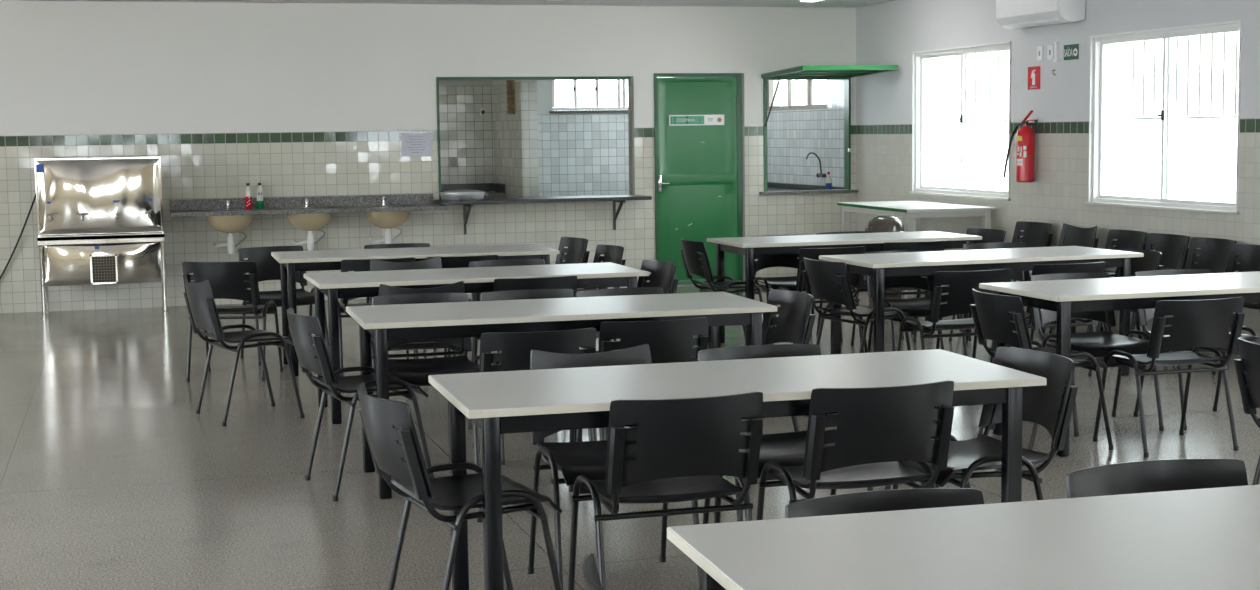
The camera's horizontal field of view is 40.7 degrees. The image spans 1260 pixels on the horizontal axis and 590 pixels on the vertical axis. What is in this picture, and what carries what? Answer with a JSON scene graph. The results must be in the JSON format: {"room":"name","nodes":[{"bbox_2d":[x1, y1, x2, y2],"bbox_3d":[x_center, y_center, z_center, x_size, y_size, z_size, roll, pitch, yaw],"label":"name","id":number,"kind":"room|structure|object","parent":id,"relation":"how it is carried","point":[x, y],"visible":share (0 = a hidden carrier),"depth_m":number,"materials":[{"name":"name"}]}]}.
{"room":"eatery","nodes":[
{"label":"eatery","id":0,"kind":"room"},
{"bbox_2d":[0,1,855,312],"bbox_3d":[-3.319,-1.288,15.511,11.625,2.715,0.100,-2,6,-16],"label":"wall","id":1,"kind":"structure","parent":0,"point":[290,99],"depth_m":15.58,"materials":[{"name":"paint"}]},
{"bbox_2d":[169,194,433,210],"bbox_3d":[-2.984,-0.853,15.585,2.385,0.098,0.020,-2,6,-16],"label":"backsplash","id":2,"kind":"structure","parent":1,"relation":"attached to","point":[395,199],"depth_m":15.58,"materials":[{"name":"grey stone"}]},
{"bbox_2d":[169,194,447,253],"bbox_3d":[-2.889,-0.640,15.369,2.430,0.483,0.525,-2,6,-16],"label":"countertop","id":3,"kind":"structure","parent":1,"relation":"attached to","point":[230,216],"depth_m":15.36,"materials":[{"name":"grey stone"}]},
{"bbox_2d":[206,215,252,253],"bbox_3d":[-3.578,-0.548,15.216,0.410,0.348,0.443,-2,6,-16],"label":"basin","id":4,"kind":"object","parent":3,"relation":"in","point":[230,225],"depth_m":15.05,"materials":[{"name":"beige ceramic"}]},
{"bbox_2d":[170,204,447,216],"bbox_3d":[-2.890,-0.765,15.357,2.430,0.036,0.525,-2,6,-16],"label":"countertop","id":5,"kind":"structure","parent":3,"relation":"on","point":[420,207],"depth_m":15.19,"materials":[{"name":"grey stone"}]},
{"bbox_2d":[287,213,331,250],"bbox_3d":[-2.907,-0.576,15.413,0.410,0.348,0.443,-2,6,-16],"label":"basin","id":6,"kind":"object","parent":3,"relation":"in","point":[307,222],"depth_m":15.25,"materials":[{"name":"beige ceramic"}]},
{"bbox_2d":[365,211,409,243],"bbox_3d":[-2.232,-0.604,15.610,0.410,0.348,0.443,-2,6,-16],"label":"basin","id":7,"kind":"object","parent":3,"relation":"in","point":[386,220],"depth_m":15.44,"materials":[{"name":"beige ceramic"}]},
{"bbox_2d":[401,133,431,156],"bbox_3d":[-1.987,-1.400,15.840,0.290,0.216,0.003,-2,6,-16],"label":"paper notice","id":8,"kind":"object","parent":1,"relation":"attached to","point":[412,144],"visible":1,"depth_m":15.84,"materials":[{"name":"paper"}]},
{"bbox_2d":[436,77,441,199],"bbox_3d":[-1.800,-1.466,15.940,0.021,1.140,0.116,-2,6,-16],"label":"trim","id":9,"kind":"structure","parent":1,"relation":"attached to","point":[437,78],"depth_m":15.88,"materials":[{"name":"green metal"}]},
{"bbox_2d":[439,76,630,80],"bbox_3d":[-0.902,-2.057,16.151,1.868,0.029,0.116,-2,6,-16],"label":"trim","id":10,"kind":"structure","parent":1,"relation":"attached to","point":[581,77],"depth_m":16.11,"materials":[{"name":"green metal"}]},
{"bbox_2d":[434,195,651,234],"bbox_3d":[-0.829,-0.752,16.083,2.010,0.333,0.525,-2,6,-16],"label":"shelf","id":11,"kind":"object","parent":1,"relation":"attached to","point":[622,199],"visible":1,"depth_m":15.94,"materials":[{"name":"black stone"}]},
{"bbox_2d":[440,190,494,199],"bbox_3d":[-1.524,-0.938,15.899,0.516,0.090,0.308,-2,6,-16],"label":"pan","id":12,"kind":"object","parent":11,"relation":"on","point":[452,194],"visible":1,"depth_m":15.77,"materials":[{"name":"metal"}]},
{"bbox_2d":[628,76,634,194],"bbox_3d":[0.013,-1.541,16.469,0.024,1.140,0.116,-2,6,-16],"label":"trim","id":13,"kind":"structure","parent":1,"relation":"attached to","point":[631,81],"depth_m":16.45,"materials":[{"name":"metal"}]},
{"bbox_2d":[654,73,744,284],"bbox_3d":[0.677,-1.131,16.687,0.925,2.070,0.180,-2,6,-16],"label":"door","id":14,"kind":"structure","parent":1,"relation":"in","point":[700,169],"depth_m":16.66,"materials":[{"name":"green metal"}]},
{"bbox_2d":[669,115,723,125],"bbox_3d":[0.652,-1.706,16.589,0.566,0.102,0.010,-2,6,-16],"label":"door sign","id":15,"kind":"object","parent":14,"relation":"attached to","point":[674,120],"visible":1,"depth_m":16.58,"materials":[{"name":"plastic"}]},
{"bbox_2d":[763,78,767,191],"bbox_3d":[1.323,-1.596,16.852,0.034,1.139,0.116,-2,6,-16],"label":"trim","id":16,"kind":"structure","parent":1,"relation":"attached to","point":[764,79],"depth_m":16.79,"materials":[{"name":"green metal"}]},
{"bbox_2d":[759,189,857,194],"bbox_3d":[1.766,-1.031,17.021,1.035,0.029,0.215,-2,6,-16],"label":"sill","id":17,"kind":"structure","parent":1,"relation":"attached to","point":[832,190],"depth_m":16.92,"materials":[{"name":"grey stone"}]},
{"bbox_2d":[761,65,897,151],"bbox_3d":[1.903,-1.775,16.369,0.958,0.822,1.102,-2,6,-16],"label":"shutter","id":18,"kind":"object","parent":1,"relation":"attached to","point":[804,71],"visible":1,"depth_m":16.18,"materials":[{"name":"green metal"}]},
{"bbox_2d":[844,78,850,189],"bbox_3d":[2.187,-1.632,17.104,0.021,1.139,0.116,-2,6,-16],"label":"trim","id":19,"kind":"structure","parent":1,"relation":"attached to","point":[847,83],"depth_m":17.09,"materials":[{"name":"green metal"}]},
{"bbox_2d":[0,0,895,7],"bbox_3d":[-0.581,-1.969,7.288,12.725,0.150,24.000,-2,6,-16],"label":"ceiling","id":20,"kind":"structure","parent":0,"point":[715,3],"depth_m":15.83,"materials":[{"name":"paint"}]},
{"bbox_2d":[439,80,494,183],"bbox_3d":[-2.907,-1.585,18.529,2.930,2.715,0.120,-2,6,-16],"label":"wall","id":21,"kind":"structure","parent":0,"point":[466,135],"depth_m":18.77,"materials":[{"name":"tile"}]},
{"bbox_2d":[441,183,504,192],"bbox_3d":[-2.245,-1.138,18.413,1.700,0.099,0.545,-2,6,-16],"label":"backsplash","id":22,"kind":"structure","parent":21,"relation":"attached to","point":[486,187],"depth_m":18.78,"materials":[{"name":"black stone"}]},
{"bbox_2d":[493,80,524,197],"bbox_3d":[-1.301,-1.575,18.209,0.021,2.715,1.399,-2,6,-16],"label":"wall","id":23,"kind":"structure","parent":0,"point":[508,129],"depth_m":18.15,"materials":[{"name":"tile"}]},
{"bbox_2d":[506,80,514,114],"bbox_3d":[-1.256,-2.085,17.893,0.030,0.370,0.280,-2,6,-16],"label":"block","id":24,"kind":"object","parent":23,"relation":"attached to","point":[511,83],"visible":0.98,"depth_m":17.84,"materials":[{"name":"brown wood"}]},
{"bbox_2d":[523,80,538,196],"bbox_3d":[-1.236,-1.584,18.291,0.148,2.715,1.520,-2,6,-16],"label":"wall","id":25,"kind":"structure","parent":0,"point":[530,118],"depth_m":17.56,"materials":[{"name":"tile"}]},
{"bbox_2d":[537,80,628,196],"bbox_3d":[-4.255,-1.581,18.675,11.625,2.715,0.160,-2,6,-16],"label":"wall","id":26,"kind":"structure","parent":0,"point":[580,154],"depth_m":19.68,"materials":[{"name":"tile"}]},
{"bbox_2d":[549,80,627,112],"bbox_3d":[-0.179,-2.460,19.721,1.580,0.681,0.090,-2,6,-16],"label":"window","id":27,"kind":"structure","parent":26,"relation":"in","point":[596,109],"depth_m":19.66,"materials":[{"name":"white metal"}]},
{"bbox_2d":[0,283,1259,589],"bbox_3d":[-0.879,0.882,7.465,12.025,0.120,24.000,-2,6,-16],"label":"floor","id":28,"kind":"structure","parent":0,"point":[112,478],"depth_m":7.82,"materials":[{"name":"stone"}]},
{"bbox_2d":[34,156,168,318],"bbox_3d":[-4.560,-0.510,14.701,1.049,1.356,0.570,-2,6,-16],"label":"fountain","id":29,"kind":"object","parent":28,"relation":"on","point":[106,198],"visible":1,"depth_m":14.53,"materials":[{"name":"metal"}]},
{"bbox_2d":[90,254,117,284],"bbox_3d":[-4.508,-0.221,14.577,0.227,0.258,0.030,-2,6,-16],"label":"fan grille","id":30,"kind":"object","parent":29,"relation":"attached to","point":[103,267],"depth_m":14.57,"materials":[{"name":"metal"}]},
{"bbox_2d":[182,261,283,380],"bbox_3d":[-2.521,0.146,10.756,0.503,0.754,0.557,0,6,4],"label":"chair","id":31,"kind":"object","parent":28,"relation":"on","point":[226,279],"visible":0.76,"depth_m":10.51,"materials":[{"name":"black plastic"}]},
{"bbox_2d":[183,275,303,425],"bbox_3d":[-2.119,0.278,9.241,0.538,0.774,0.503,-4,6,-30],"label":"chair","id":32,"kind":"object","parent":28,"relation":"on","point":[199,298],"visible":0.99,"depth_m":9.10,"materials":[{"name":"grey plastic"}]},
{"bbox_2d":[238,246,328,365],"bbox_3d":[-2.384,0.059,11.638,0.503,0.754,0.557,-4,6,-28],"label":"chair","id":33,"kind":"object","parent":28,"relation":"on","point":[268,267],"visible":0.42,"depth_m":11.78,"materials":[{"name":"black plastic"}]},
{"bbox_2d":[287,308,433,500],"bbox_3d":[-1.185,0.446,7.358,0.557,0.775,0.503,-3,6,-24],"label":"chair","id":34,"kind":"object","parent":28,"relation":"on","point":[300,326],"visible":0.92,"depth_m":7.18,"materials":[{"name":"black plastic"}]},
{"bbox_2d":[338,257,418,376],"bbox_3d":[-1.619,0.129,10.814,0.503,0.754,0.557,-2,6,-16],"label":"chair","id":35,"kind":"object","parent":28,"relation":"on","point":[356,265],"visible":0.28,"depth_m":10.57,"materials":[{"name":"black plastic"}]},
{"bbox_2d":[364,243,446,356],"bbox_3d":[-1.567,0.037,11.758,0.503,0.754,0.557,-2,6,-16],"label":"chair","id":36,"kind":"object","parent":28,"relation":"on","point":[397,245],"visible":0.13,"depth_m":11.98,"materials":[{"name":"black plastic"}]},
{"bbox_2d":[271,244,558,375],"bbox_3d":[-1.423,0.084,11.276,1.800,0.750,0.740,-2,6,-16],"label":"dining table","id":37,"kind":"object","parent":28,"relation":"on","point":[290,262],"visible":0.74,"depth_m":11.07,"materials":[{"name":"white laminate"}]},
{"bbox_2d":[370,257,460,373],"bbox_3d":[-1.293,0.179,10.146,0.503,0.774,0.538,-2,6,-16],"label":"chair","id":38,"kind":"object","parent":28,"relation":"on","point":[433,263],"visible":0.11,"depth_m":10.36,"materials":[{"name":"grey plastic"}]},
{"bbox_2d":[371,281,471,428],"bbox_3d":[-1.111,0.302,8.851,0.503,0.774,0.538,-2,6,-16],"label":"chair","id":39,"kind":"object","parent":28,"relation":"on","point":[458,287],"visible":0.23,"depth_m":8.69,"materials":[{"name":"grey plastic"}]},
{"bbox_2d":[372,293,479,448],"bbox_3d":[-0.940,0.392,7.991,0.503,0.754,0.557,-2,6,-16],"label":"chair","id":40,"kind":"object","parent":28,"relation":"on","point":[412,371],"visible":0.42,"depth_m":8.11,"materials":[{"name":"black plastic"}]},
{"bbox_2d":[414,255,500,358],"bbox_3d":[-1.112,0.109,10.948,0.503,0.754,0.557,-2,6,-16],"label":"chair","id":41,"kind":"object","parent":28,"relation":"on","point":[458,261],"visible":0.06,"depth_m":10.65,"materials":[{"name":"black plastic"}]},
{"bbox_2d":[357,383,561,589],"bbox_3d":[-0.524,0.656,5.133,0.557,0.768,0.503,-3,6,-24],"label":"chair","id":42,"kind":"object","parent":28,"relation":"on","point":[379,416],"visible":0.94,"depth_m":4.97,"materials":[{"name":"black plastic"}]},
{"bbox_2d":[441,183,505,197],"bbox_3d":[-2.232,-0.705,18.431,1.700,0.965,0.595,-2,6,-16],"label":"countertop","id":43,"kind":"structure","parent":28,"relation":"on","point":[499,189],"depth_m":18.75,"materials":[{"name":"grey stone"}]},
{"bbox_2d":[304,262,648,423],"bbox_3d":[-0.858,0.249,9.491,1.800,0.750,0.740,-2,6,-17],"label":"dining table","id":44,"kind":"object","parent":28,"relation":"on","point":[335,285],"visible":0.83,"depth_m":9.27,"materials":[{"name":"laminate"}]},
{"bbox_2d":[469,259,544,361],"bbox_3d":[-0.677,0.185,10.101,0.503,0.754,0.557,-2,6,-16],"label":"chair","id":45,"kind":"object","parent":28,"relation":"on","point":[513,262],"visible":0.1,"depth_m":10.31,"materials":[{"name":"black plastic"}]},
{"bbox_2d":[473,275,576,361],"bbox_3d":[-0.568,0.260,9.306,0.503,0.754,0.557,-3,6,-19],"label":"chair","id":46,"kind":"object","parent":28,"relation":"on","point":[562,282],"visible":0.14,"depth_m":9.02,"materials":[{"name":"black plastic"}]},
{"bbox_2d":[472,328,595,522],"bbox_3d":[-0.411,0.493,6.878,0.503,0.754,0.557,-2,6,-16],"label":"chair","id":47,"kind":"object","parent":28,"relation":"on","point":[515,348],"visible":0.25,"depth_m":6.59,"materials":[{"name":"black plastic"}]},
{"bbox_2d":[481,289,603,464],"bbox_3d":[-0.435,0.373,8.121,0.503,0.754,0.557,-2,6,-16],"label":"chair","id":48,"kind":"object","parent":28,"relation":"on","point":[531,293],"visible":0.15,"depth_m":8.33,"materials":[{"name":"black plastic"}]},
{"bbox_2d":[346,292,776,498],"bbox_3d":[-0.315,0.423,7.607,1.800,0.750,0.740,-2,6,-15],"label":"dining table","id":49,"kind":"object","parent":28,"relation":"on","point":[385,323],"visible":0.84,"depth_m":7.38,"materials":[{"name":"laminate"}]},
{"bbox_2d":[555,237,589,263],"bbox_3d":[-0.589,-0.022,12.234,0.557,0.754,0.503,-3,6,-26],"label":"chair","id":50,"kind":"object","parent":28,"relation":"on","point":[576,251],"visible":0.3,"depth_m":12.40,"materials":[{"name":"black plastic"}]},
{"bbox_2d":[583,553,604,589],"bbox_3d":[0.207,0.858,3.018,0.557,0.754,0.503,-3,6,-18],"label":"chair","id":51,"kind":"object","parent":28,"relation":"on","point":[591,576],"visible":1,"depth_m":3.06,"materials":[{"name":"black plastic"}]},
{"bbox_2d":[577,244,625,349],"bbox_3d":[-0.326,0.043,11.598,0.557,0.739,0.503,-3,6,-23],"label":"chair","id":52,"kind":"object","parent":28,"relation":"on","point":[612,253],"visible":0.2,"depth_m":11.76,"materials":[{"name":"black plastic"}]},
{"bbox_2d":[528,344,699,589],"bbox_3d":[-0.069,0.586,5.764,0.503,0.774,0.538,-2,6,-16],"label":"chair","id":53,"kind":"object","parent":28,"relation":"on","point":[588,459],"visible":0.41,"depth_m":5.84,"materials":[{"name":"grey plastic"}]},
{"bbox_2d":[575,287,694,440],"bbox_3d":[0.028,0.357,8.301,0.503,0.740,0.557,-3,6,-20],"label":"chair","id":54,"kind":"object","parent":28,"relation":"on","point":[639,290],"visible":0.11,"depth_m":8.51,"materials":[{"name":"black plastic"}]},
{"bbox_2d":[574,317,708,501],"bbox_3d":[0.047,0.455,7.204,0.503,0.754,0.557,-2,6,-16],"label":"chair","id":55,"kind":"object","parent":28,"relation":"on","point":[669,341],"visible":0.27,"depth_m":6.93,"materials":[{"name":"black plastic"}]},
{"bbox_2d":[610,260,678,340],"bbox_3d":[-0.023,0.204,9.734,0.557,0.769,0.503,-3,6,-23],"label":"chair","id":56,"kind":"object","parent":28,"relation":"on","point":[662,275],"visible":0.22,"depth_m":9.87,"materials":[{"name":"black plastic"}]},
{"bbox_2d":[568,392,762,589],"bbox_3d":[0.110,0.650,5.138,0.503,0.764,0.557,-2,6,-16],"label":"chair","id":57,"kind":"object","parent":28,"relation":"on","point":[683,450],"visible":1,"depth_m":4.91,"materials":[{"name":"black plastic"}]},
{"bbox_2d":[681,238,770,344],"bbox_3d":[0.646,-0.009,11.874,0.557,0.766,0.503,-2,6,-16],"label":"chair","id":58,"kind":"object","parent":28,"relation":"on","point":[691,257],"visible":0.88,"depth_m":11.70,"materials":[{"name":"black plastic"}]},
{"bbox_2d":[428,349,1046,589],"bbox_3d":[0.322,0.629,5.392,1.800,0.750,0.740,-2,6,-15],"label":"dining table","id":59,"kind":"object","parent":28,"relation":"on","point":[521,401],"visible":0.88,"depth_m":5.25,"materials":[{"name":"laminate"}]},
{"bbox_2d":[694,289,815,431],"bbox_3d":[0.550,0.381,7.854,0.557,0.765,0.503,-3,6,-19],"label":"chair","id":60,"kind":"object","parent":28,"relation":"on","point":[794,323],"visible":0.36,"depth_m":7.98,"materials":[{"name":"black plastic"}]},
{"bbox_2d":[698,344,872,523],"bbox_3d":[0.525,0.579,5.856,0.503,0.754,0.557,-2,6,-16],"label":"chair","id":61,"kind":"object","parent":28,"relation":"on","point":[784,449],"visible":0.19,"depth_m":5.98,"materials":[{"name":"black plastic"}]},
{"bbox_2d":[751,235,830,336],"bbox_3d":[1.141,-0.042,12.248,0.503,0.746,0.557,-2,6,-16],"label":"chair","id":62,"kind":"object","parent":28,"relation":"on","point":[788,260],"visible":0.38,"depth_m":12.38,"materials":[{"name":"black plastic"}]},
{"bbox_2d":[768,182,843,190],"bbox_3d":[1.506,-0.763,18.765,0.562,0.918,3.030,-2,6,-16],"label":"countertop","id":63,"kind":"structure","parent":28,"relation":"on","point":[772,186],"depth_m":18.56,"materials":[{"name":"black stone"}]},
{"bbox_2d":[771,246,865,352],"bbox_3d":[1.259,0.047,11.268,0.503,0.754,0.557,-2,6,-16],"label":"chair","id":64,"kind":"object","parent":28,"relation":"on","point":[809,253],"visible":0.32,"depth_m":11.01,"materials":[{"name":"black plastic"}]},
{"bbox_2d":[706,231,981,345],"bbox_3d":[1.520,-0.037,12.124,1.800,0.750,0.740,-2,6,-17],"label":"dining table","id":65,"kind":"object","parent":28,"relation":"on","point":[750,247],"visible":0.71,"depth_m":11.85,"materials":[{"name":"laminate"}]},
{"bbox_2d":[756,380,953,519],"bbox_3d":[0.700,0.626,5.307,0.503,0.764,0.557,-2,6,-16],"label":"chair","id":66,"kind":"object","parent":28,"relation":"on","point":[878,429],"visible":0.91,"depth_m":5.06,"materials":[{"name":"black plastic"}]},
{"bbox_2d":[802,258,910,352],"bbox_3d":[1.337,0.158,10.097,0.557,0.756,0.503,-3,6,-25],"label":"chair","id":67,"kind":"object","parent":28,"relation":"on","point":[821,280],"visible":0.87,"depth_m":9.93,"materials":[{"name":"black plastic"}]},
{"bbox_2d":[816,231,903,341],"bbox_3d":[1.662,-0.073,12.455,0.503,0.754,0.557,-2,6,-16],"label":"chair","id":68,"kind":"object","parent":28,"relation":"on","point":[845,232],"visible":0.13,"depth_m":12.56,"materials":[{"name":"black plastic"}]},
{"bbox_2d":[785,488,983,517],"bbox_3d":[0.614,0.817,3.482,0.503,0.736,0.557,-2,6,-16],"label":"chair","id":69,"kind":"object","parent":28,"relation":"on","point":[921,498],"visible":0.25,"depth_m":3.71,"materials":[{"name":"black plastic"}]},
{"bbox_2d":[865,215,905,306],"bbox_3d":[2.084,-0.246,13.890,0.336,0.812,0.336,-2,6,-16],"label":"waste bin","id":70,"kind":"object","parent":28,"relation":"on","point":[882,223],"visible":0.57,"depth_m":13.76,"materials":[{"name":"metal"}]},
{"bbox_2d":[851,240,944,349],"bbox_3d":[1.865,-0.007,11.740,0.503,0.754,0.557,-2,6,-16],"label":"chair","id":71,"kind":"object","parent":28,"relation":"on","point":[926,245],"visible":0.29,"depth_m":11.54,"materials":[{"name":"black plastic"}]},
{"bbox_2d":[837,200,995,298],"bbox_3d":[2.481,-0.368,14.918,0.803,0.847,1.570,-2,6,-14],"label":"table","id":72,"kind":"object","parent":28,"relation":"on","point":[912,211],"visible":0.66,"depth_m":14.37,"materials":[{"name":"white laminate"}]},
{"bbox_2d":[865,250,967,356],"bbox_3d":[1.761,0.112,10.582,0.503,0.744,0.557,-2,6,-16],"label":"chair","id":73,"kind":"object","parent":28,"relation":"on","point":[915,307],"visible":0.37,"depth_m":10.68,"materials":[{"name":"black plastic"}]},
{"bbox_2d":[897,269,1011,358],"bbox_3d":[1.793,0.221,9.389,0.503,0.754,0.557,-2,6,-16],"label":"chair","id":74,"kind":"object","parent":28,"relation":"on","point":[959,298],"visible":0.53,"depth_m":9.13,"materials":[{"name":"black plastic"}]},
{"bbox_2d":[911,228,1005,340],"bbox_3d":[2.420,-0.087,12.410,0.557,0.770,0.503,-3,6,-24],"label":"chair","id":75,"kind":"object","parent":28,"relation":"on","point":[988,235],"visible":0.16,"depth_m":12.52,"materials":[{"name":"black plastic"}]},
{"bbox_2d":[667,485,1259,589],"bbox_3d":[1.040,0.828,3.233,1.800,0.750,0.740,-2,6,-14],"label":"dining table","id":76,"kind":"object","parent":28,"relation":"on","point":[1207,538],"visible":1,"depth_m":3.14,"materials":[{"name":"laminate"}]},
{"bbox_2d":[884,347,1077,499],"bbox_3d":[1.151,0.587,5.633,0.557,0.766,0.503,-3,6,-19],"label":"chair","id":77,"kind":"object","parent":28,"relation":"on","point":[1051,405],"visible":0.69,"depth_m":5.62,"materials":[{"name":"black plastic"}]},
{"bbox_2d":[819,246,1143,375],"bbox_3d":[2.128,0.127,10.348,1.800,0.750,0.740,-3,6,-18],"label":"dining table","id":78,"kind":"object","parent":28,"relation":"on","point":[879,266],"visible":0.66,"depth_m":10.08,"materials":[{"name":"laminate"}]},
{"bbox_2d":[963,242,1033,354],"bbox_3d":[2.467,0.053,11.041,0.503,0.754,0.557,-2,6,-16],"label":"chair","id":79,"kind":"object","parent":28,"relation":"on","point":[1021,276],"visible":0.17,"depth_m":11.25,"materials":[{"name":"black plastic"}]},
{"bbox_2d":[1012,221,1052,247],"bbox_3d":[3.023,-0.192,13.499,0.557,0.754,0.503,-3,6,-22],"label":"chair","id":80,"kind":"object","parent":28,"relation":"on","point":[1035,234],"visible":0.28,"depth_m":13.61,"materials":[{"name":"black plastic"}]},
{"bbox_2d":[970,289,1113,449],"bbox_3d":[1.937,0.348,8.123,0.557,0.742,0.503,-2,6,-16],"label":"chair","id":81,"kind":"object","parent":28,"relation":"on","point":[992,318],"visible":0.56,"depth_m":7.96,"materials":[{"name":"black plastic"}]},
{"bbox_2d":[990,262,1105,373],"bbox_3d":[2.408,0.177,9.767,0.503,0.754,0.557,-2,6,-16],"label":"chair","id":82,"kind":"object","parent":28,"relation":"on","point":[1097,267],"visible":0.19,"depth_m":9.51,"materials":[{"name":"black plastic"}]},
{"bbox_2d":[1014,223,1098,332],"bbox_3d":[3.196,-0.138,12.813,0.538,0.774,0.503,-3,6,-20],"label":"chair","id":83,"kind":"object","parent":28,"relation":"on","point":[1070,235],"visible":0.31,"depth_m":12.92,"materials":[{"name":"grey plastic"}]},
{"bbox_2d":[1030,273,1163,436],"bbox_3d":[2.345,0.286,8.644,0.503,0.754,0.557,-2,6,-16],"label":"chair","id":84,"kind":"object","parent":28,"relation":"on","point":[1099,343],"visible":0.56,"depth_m":8.71,"materials":[{"name":"black plastic"}]},
{"bbox_2d":[1049,229,1146,337],"bbox_3d":[3.407,-0.081,12.297,0.557,0.754,0.503,-2,6,-17],"label":"chair","id":85,"kind":"object","parent":28,"relation":"on","point":[1126,239],"visible":0.34,"depth_m":12.42,"materials":[{"name":"black plastic"}]},
{"bbox_2d":[1054,249,1162,376],"bbox_3d":[2.991,0.097,10.608,0.557,0.736,0.503,-2,6,-14],"label":"chair","id":86,"kind":"object","parent":28,"relation":"on","point":[1150,261],"visible":0.16,"depth_m":10.66,"materials":[{"name":"black plastic"}]},
{"bbox_2d":[979,271,1259,456],"bbox_3d":[2.700,0.312,8.354,1.800,0.750,0.740,-2,6,-17],"label":"dining table","id":87,"kind":"object","parent":28,"relation":"on","point":[1064,297],"visible":0.8,"depth_m":8.01,"materials":[{"name":"laminate"}]},
{"bbox_2d":[1088,233,1189,338],"bbox_3d":[3.548,-0.035,11.797,0.557,0.754,0.503,-3,6,-18],"label":"chair","id":88,"kind":"object","parent":28,"relation":"on","point":[1174,249],"visible":0.3,"depth_m":11.88,"materials":[{"name":"black plastic"}]},
{"bbox_2d":[1066,459,1247,497],"bbox_3d":[1.256,0.780,3.677,0.503,0.754,0.557,-2,6,-16],"label":"chair","id":89,"kind":"object","parent":28,"relation":"on","point":[1147,476],"visible":0.25,"depth_m":3.90,"materials":[{"name":"black plastic"}]},
{"bbox_2d":[1093,297,1244,457],"bbox_3d":[2.549,0.359,8.002,0.503,0.728,0.557,-2,6,-16],"label":"chair","id":90,"kind":"object","parent":28,"relation":"on","point":[1197,325],"visible":0.98,"depth_m":7.80,"materials":[{"name":"black plastic"}]},
{"bbox_2d":[1130,237,1236,354],"bbox_3d":[3.697,0.010,11.318,0.557,0.754,0.503,-3,6,-18],"label":"chair","id":91,"kind":"object","parent":28,"relation":"on","point":[1213,254],"visible":0.28,"depth_m":11.45,"materials":[{"name":"black plastic"}]},
{"bbox_2d":[1134,269,1259,429],"bbox_3d":[2.920,0.266,8.777,0.503,0.754,0.557,-2,6,-16],"label":"chair","id":92,"kind":"object","parent":28,"relation":"on","point":[1143,315],"visible":0.33,"depth_m":8.88,"materials":[{"name":"black plastic"}]},
{"bbox_2d":[1171,244,1259,374],"bbox_3d":[3.724,0.076,10.627,0.557,0.754,0.503,-3,6,-18],"label":"chair","id":93,"kind":"object","parent":28,"relation":"on","point":[1249,261],"visible":0.23,"depth_m":10.79,"materials":[{"name":"black plastic"}]},
{"bbox_2d":[1234,338,1259,484],"bbox_3d":[2.468,0.538,6.015,0.557,0.754,0.503,-2,6,-16],"label":"chair","id":94,"kind":"object","parent":28,"relation":"on","point":[1247,367],"visible":0.93,"depth_m":6.08,"materials":[{"name":"black plastic"}]},
{"bbox_2d":[767,109,826,185],"bbox_3d":[1.704,-1.200,19.050,0.010,1.727,2.560,-2,6,-16],"label":"wall","id":95,"kind":"structure","parent":0,"point":[791,134],"depth_m":18.57,"materials":[{"name":"tile"}]},
{"bbox_2d":[767,80,826,110],"bbox_3d":[1.839,-2.371,18.594,0.107,0.689,1.844,-2,6,-16],"label":"window","id":96,"kind":"structure","parent":95,"relation":"in","point":[810,105],"depth_m":18.86,"materials":[{"name":"white metal"}]},
{"bbox_2d":[826,80,843,186],"bbox_3d":[2.139,-1.553,17.511,0.010,2.715,0.563,-2,6,-16],"label":"wall","id":97,"kind":"structure","parent":0,"point":[834,111],"depth_m":17.54,"materials":[{"name":"tile"}]},
{"bbox_2d":[773,0,1259,352],"bbox_3d":[4.763,-0.763,8.982,0.180,2.715,23.600,-2,6,-16],"label":"wall","id":98,"kind":"structure","parent":0,"point":[887,33],"depth_m":13.54,"materials":[{"name":"paint"}]},
{"bbox_2d":[910,41,1010,200],"bbox_3d":[3.000,-1.525,14.985,0.282,1.317,2.000,-2,6,-16],"label":"window","id":99,"kind":"structure","parent":98,"relation":"in","point":[964,53],"depth_m":15.02,"materials":[{"name":"white metal"}]},
{"bbox_2d":[932,50,1008,122],"bbox_3d":[3.097,-1.858,14.983,0.072,0.658,2.000,-2,6,-16],"label":"grille","id":100,"kind":"object","parent":99,"relation":"attached to","point":[974,120],"depth_m":15.03,"materials":[{"name":"white metal"}]},
{"bbox_2d":[1003,110,1037,181],"bbox_3d":[3.160,-1.205,13.784,0.167,0.572,0.459,-2,6,-16],"label":"fire extinguisher","id":101,"kind":"object","parent":98,"relation":"attached to","point":[1025,144],"visible":1,"depth_m":13.63,"materials":[{"name":"red metal"}]},
{"bbox_2d":[1028,66,1039,89],"bbox_3d":[3.248,-1.746,13.688,0.014,0.182,0.192,-2,6,-16],"label":"fire sign","id":102,"kind":"object","parent":98,"relation":"attached to","point":[1033,72],"visible":1,"depth_m":13.68,"materials":[{"name":"plastic"}]},
{"bbox_2d":[996,0,1084,29],"bbox_3d":[3.211,-2.267,13.345,0.234,0.310,0.980,-2,6,-16],"label":"air conditioner","id":103,"kind":"object","parent":98,"relation":"attached to","point":[1010,14],"visible":1,"depth_m":13.20,"materials":[{"name":"white plastic"}]},
{"bbox_2d":[1085,20,1241,214],"bbox_3d":[3.860,-1.251,12.080,0.282,1.277,1.995,-2,6,-16],"label":"window","id":104,"kind":"structure","parent":98,"relation":"in","point":[1165,116],"depth_m":12.10,"materials":[{"name":"white metal"}]},
{"bbox_2d":[1112,31,1237,119],"bbox_3d":[3.957,-1.573,12.078,0.072,0.638,1.995,-2,6,-16],"label":"grille","id":105,"kind":"object","parent":104,"relation":"attached to","point":[1212,35],"depth_m":12.10,"materials":[{"name":"white metal"}]},
{"bbox_3d":[15.039,0.101,14.929,22.795,0.180,60.000,-2,6,-16],"label":"ground","id":106,"kind":"structure","parent":0,"visible":0},
{"bbox_2d":[657,31,1238,202],"bbox_3d":[8.779,-1.382,12.939,0.200,3.320,60.000,-2,6,-16],"label":"window panes","id":107,"kind":"structure","parent":106,"relation":"on","point":[1203,150],"depth_m":21.05,"materials":[{"name":"white glass"}]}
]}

